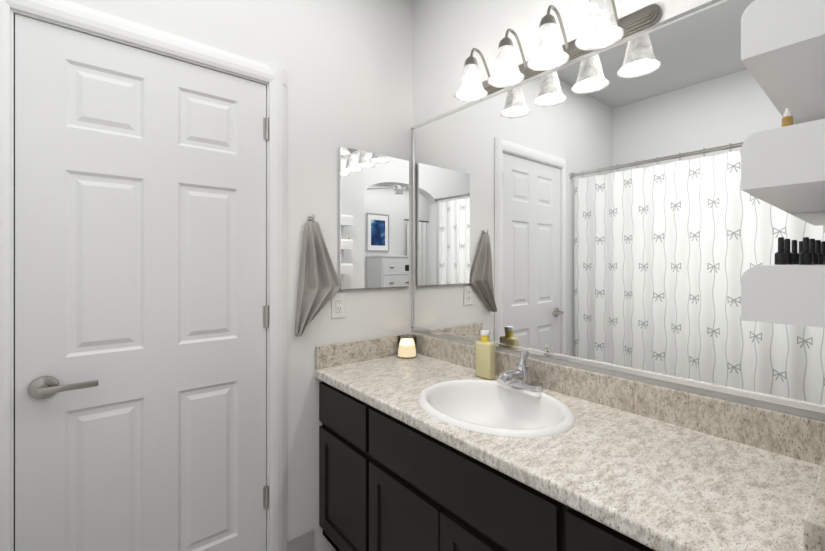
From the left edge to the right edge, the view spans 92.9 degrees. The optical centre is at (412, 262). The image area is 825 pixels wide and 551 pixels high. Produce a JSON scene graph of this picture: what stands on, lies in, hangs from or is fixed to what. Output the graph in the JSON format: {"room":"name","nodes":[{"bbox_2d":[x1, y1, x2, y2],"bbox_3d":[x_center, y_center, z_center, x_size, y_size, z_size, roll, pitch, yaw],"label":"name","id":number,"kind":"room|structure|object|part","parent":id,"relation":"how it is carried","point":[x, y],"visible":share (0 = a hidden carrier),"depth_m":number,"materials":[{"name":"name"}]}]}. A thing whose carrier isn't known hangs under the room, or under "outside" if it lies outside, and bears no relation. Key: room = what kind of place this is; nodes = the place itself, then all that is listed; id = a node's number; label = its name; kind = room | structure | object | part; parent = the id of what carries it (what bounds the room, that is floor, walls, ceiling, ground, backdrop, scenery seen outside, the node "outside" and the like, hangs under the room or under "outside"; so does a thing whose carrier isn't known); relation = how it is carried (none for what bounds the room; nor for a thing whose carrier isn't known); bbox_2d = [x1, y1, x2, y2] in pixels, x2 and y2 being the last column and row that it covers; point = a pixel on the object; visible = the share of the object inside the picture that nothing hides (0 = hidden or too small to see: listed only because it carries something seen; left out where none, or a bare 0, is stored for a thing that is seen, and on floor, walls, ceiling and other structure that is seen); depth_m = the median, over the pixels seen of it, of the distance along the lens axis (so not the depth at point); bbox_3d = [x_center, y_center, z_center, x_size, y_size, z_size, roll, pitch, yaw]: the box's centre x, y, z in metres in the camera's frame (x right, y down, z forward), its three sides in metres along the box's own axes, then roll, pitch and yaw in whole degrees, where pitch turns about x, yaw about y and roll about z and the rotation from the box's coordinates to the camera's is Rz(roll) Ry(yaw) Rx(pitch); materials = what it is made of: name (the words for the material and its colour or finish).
{"room":"bathroom","nodes":[
{"label":"bathroom","id":0,"kind":"room"},
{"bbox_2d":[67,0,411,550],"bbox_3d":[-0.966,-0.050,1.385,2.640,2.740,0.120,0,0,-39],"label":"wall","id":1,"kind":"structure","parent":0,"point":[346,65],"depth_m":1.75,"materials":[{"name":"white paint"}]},
{"bbox_2d":[0,0,286,550],"bbox_3d":[-0.918,0.282,1.423,0.772,2.075,0.121,0,0,-39],"label":"door frame","id":2,"kind":"structure","parent":1,"relation":"in","point":[12,12],"depth_m":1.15,"materials":[{"name":"white paint"}]},
{"bbox_2d":[15,14,268,550],"bbox_3d":[-0.887,0.289,1.392,0.736,2.038,0.048,0,0,-39],"label":"door","id":3,"kind":"structure","parent":2,"relation":"attached to","point":[140,235],"depth_m":1.34,"materials":[{"name":"white paint"}]},
{"bbox_2d":[28,376,97,398],"bbox_3d":[-1.062,0.376,1.197,0.163,0.070,0.056,0,0,-39],"label":"door handle","id":4,"kind":"object","parent":3,"relation":"attached to","point":[43,387],"depth_m":1.18,"materials":[{"name":"silver metal"}]},
{"bbox_3d":[-0.599,0.205,1.606,0.020,1.600,0.014,0,0,-39],"label":"door hinge","id":5,"kind":"part","parent":3,"relation":"part of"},
{"bbox_2d":[287,528,313,550],"bbox_3d":[-0.485,1.247,1.695,0.124,0.146,0.010,0,0,-39],"label":"baseboard","id":6,"kind":"structure","parent":1,"relation":"attached to","point":[304,541],"depth_m":1.70,"materials":[{"name":"grey tile"}]},
{"bbox_2d":[294,215,340,335],"bbox_3d":[-0.406,0.050,1.728,0.216,0.519,0.060,0,0,-39],"label":"hanging towel","id":7,"kind":"object","parent":1,"relation":"hanging from","point":[319,286],"visible":1,"depth_m":1.70,"materials":[{"name":"grey fabric"}]},
{"bbox_2d":[331,292,345,317],"bbox_3d":[-0.341,0.195,1.814,0.072,0.116,0.009,0,0,-39],"label":"electrical outlet","id":8,"kind":"object","parent":1,"relation":"attached to","point":[338,305],"visible":1,"depth_m":1.81,"materials":[{"name":"white plastic"}]},
{"bbox_2d":[339,146,408,288],"bbox_3d":[-0.180,-0.207,1.939,0.404,0.659,0.020,0,0,-39],"label":"mirror","id":9,"kind":"object","parent":1,"relation":"attached to","point":[373,220],"visible":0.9,"depth_m":1.91,"materials":[{"name":"clear glass"}]},
{"bbox_2d":[412,0,824,420],"bbox_3d":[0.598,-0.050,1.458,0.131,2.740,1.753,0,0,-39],"label":"mirror","id":10,"kind":"object","parent":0,"point":[599,208],"depth_m":1.30,"materials":[{"name":"clear glass"}]},
{"bbox_3d":[-0.409,1.345,0.708,2.640,0.050,1.873,0,0,-39],"label":"floor","id":11,"kind":"structure","parent":0,"visible":0},
{"bbox_2d":[319,384,642,550],"bbox_3d":[0.307,0.915,1.296,0.543,0.810,1.628,0,0,-39],"label":"bathroom vanity","id":12,"kind":"object","parent":11,"relation":"on","point":[436,444],"depth_m":1.24,"materials":[{"name":"black wood"}]},
{"bbox_2d":[315,352,824,550],"bbox_3d":[0.299,0.490,1.289,0.564,0.040,1.628,0,0,-39],"label":"countertop","id":13,"kind":"structure","parent":12,"relation":"on","point":[656,483],"depth_m":0.88,"materials":[{"name":"beige stone"}]},
{"bbox_2d":[397,335,416,358],"bbox_3d":[-0.027,0.419,1.968,0.098,0.100,0.098,0,0,-39],"label":"candle","id":14,"kind":"object","parent":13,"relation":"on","point":[406,346],"visible":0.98,"depth_m":1.93,"materials":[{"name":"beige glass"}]},
{"bbox_2d":[476,330,494,379],"bbox_3d":[0.297,0.372,1.604,0.042,0.193,0.080,0,0,-39],"label":"soap bottle","id":15,"kind":"object","parent":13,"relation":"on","point":[485,357],"visible":1,"depth_m":1.58,"materials":[{"name":"beige plastic"}]},
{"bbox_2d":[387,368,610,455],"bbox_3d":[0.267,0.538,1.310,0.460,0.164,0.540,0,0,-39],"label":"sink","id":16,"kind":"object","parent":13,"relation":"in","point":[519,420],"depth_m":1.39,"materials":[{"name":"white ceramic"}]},
{"bbox_2d":[495,349,546,391],"bbox_3d":[0.370,0.389,1.421,0.170,0.134,0.161,0,0,-39],"label":"faucet","id":17,"kind":"object","parent":13,"relation":"on","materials":[{"name":"silver metal"}]},
{"bbox_3d":[0.147,-0.050,0.030,2.400,2.740,0.120,0,0,-39],"label":"wall","id":18,"kind":"structure","parent":0,"visible":0},
{"bbox_2d":[454,0,661,101],"bbox_3d":[0.430,-0.773,1.403,0.218,0.198,0.750,0,0,-39],"label":"sconce","id":19,"kind":"object","parent":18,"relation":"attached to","point":[604,26],"visible":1,"depth_m":1.32,"materials":[{"name":"white glass"}]},
{"bbox_2d":[741,0,824,124],"bbox_3d":[0.786,-0.382,0.742,0.491,0.091,0.166,0,0,-39],"label":"shelf","id":20,"kind":"object","parent":18,"relation":"attached to","point":[783,51],"visible":0.97,"depth_m":0.64,"materials":[{"name":"white"}]},
{"bbox_2d":[741,119,824,213],"bbox_3d":[0.786,-0.167,0.742,0.491,0.091,0.166,0,0,-39],"label":"shelf","id":21,"kind":"object","parent":18,"relation":"attached to","point":[783,168],"visible":1,"depth_m":0.62,"materials":[{"name":"white"}]},
{"bbox_2d":[782,108,792,126],"bbox_3d":[0.591,-0.229,0.619,0.013,0.032,0.013,0,0,-39],"label":"bottle","id":22,"kind":"object","parent":21,"relation":"on","point":[787,119],"visible":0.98,"depth_m":0.61,"materials":[{"name":"brown"}]},
{"bbox_3d":[0.591,-0.222,0.619,0.013,0.019,0.013,0,0,-39],"label":"serum glass","id":23,"kind":"part","parent":22,"relation":"part of","materials":[{"name":"brown"}]},
{"bbox_2d":[741,265,824,327],"bbox_3d":[0.786,0.050,0.742,0.491,0.091,0.166,0,0,-39],"label":"shelf","id":24,"kind":"object","parent":18,"relation":"attached to","point":[788,294],"visible":0.97,"depth_m":0.61,"materials":[{"name":"white"}]}
]}

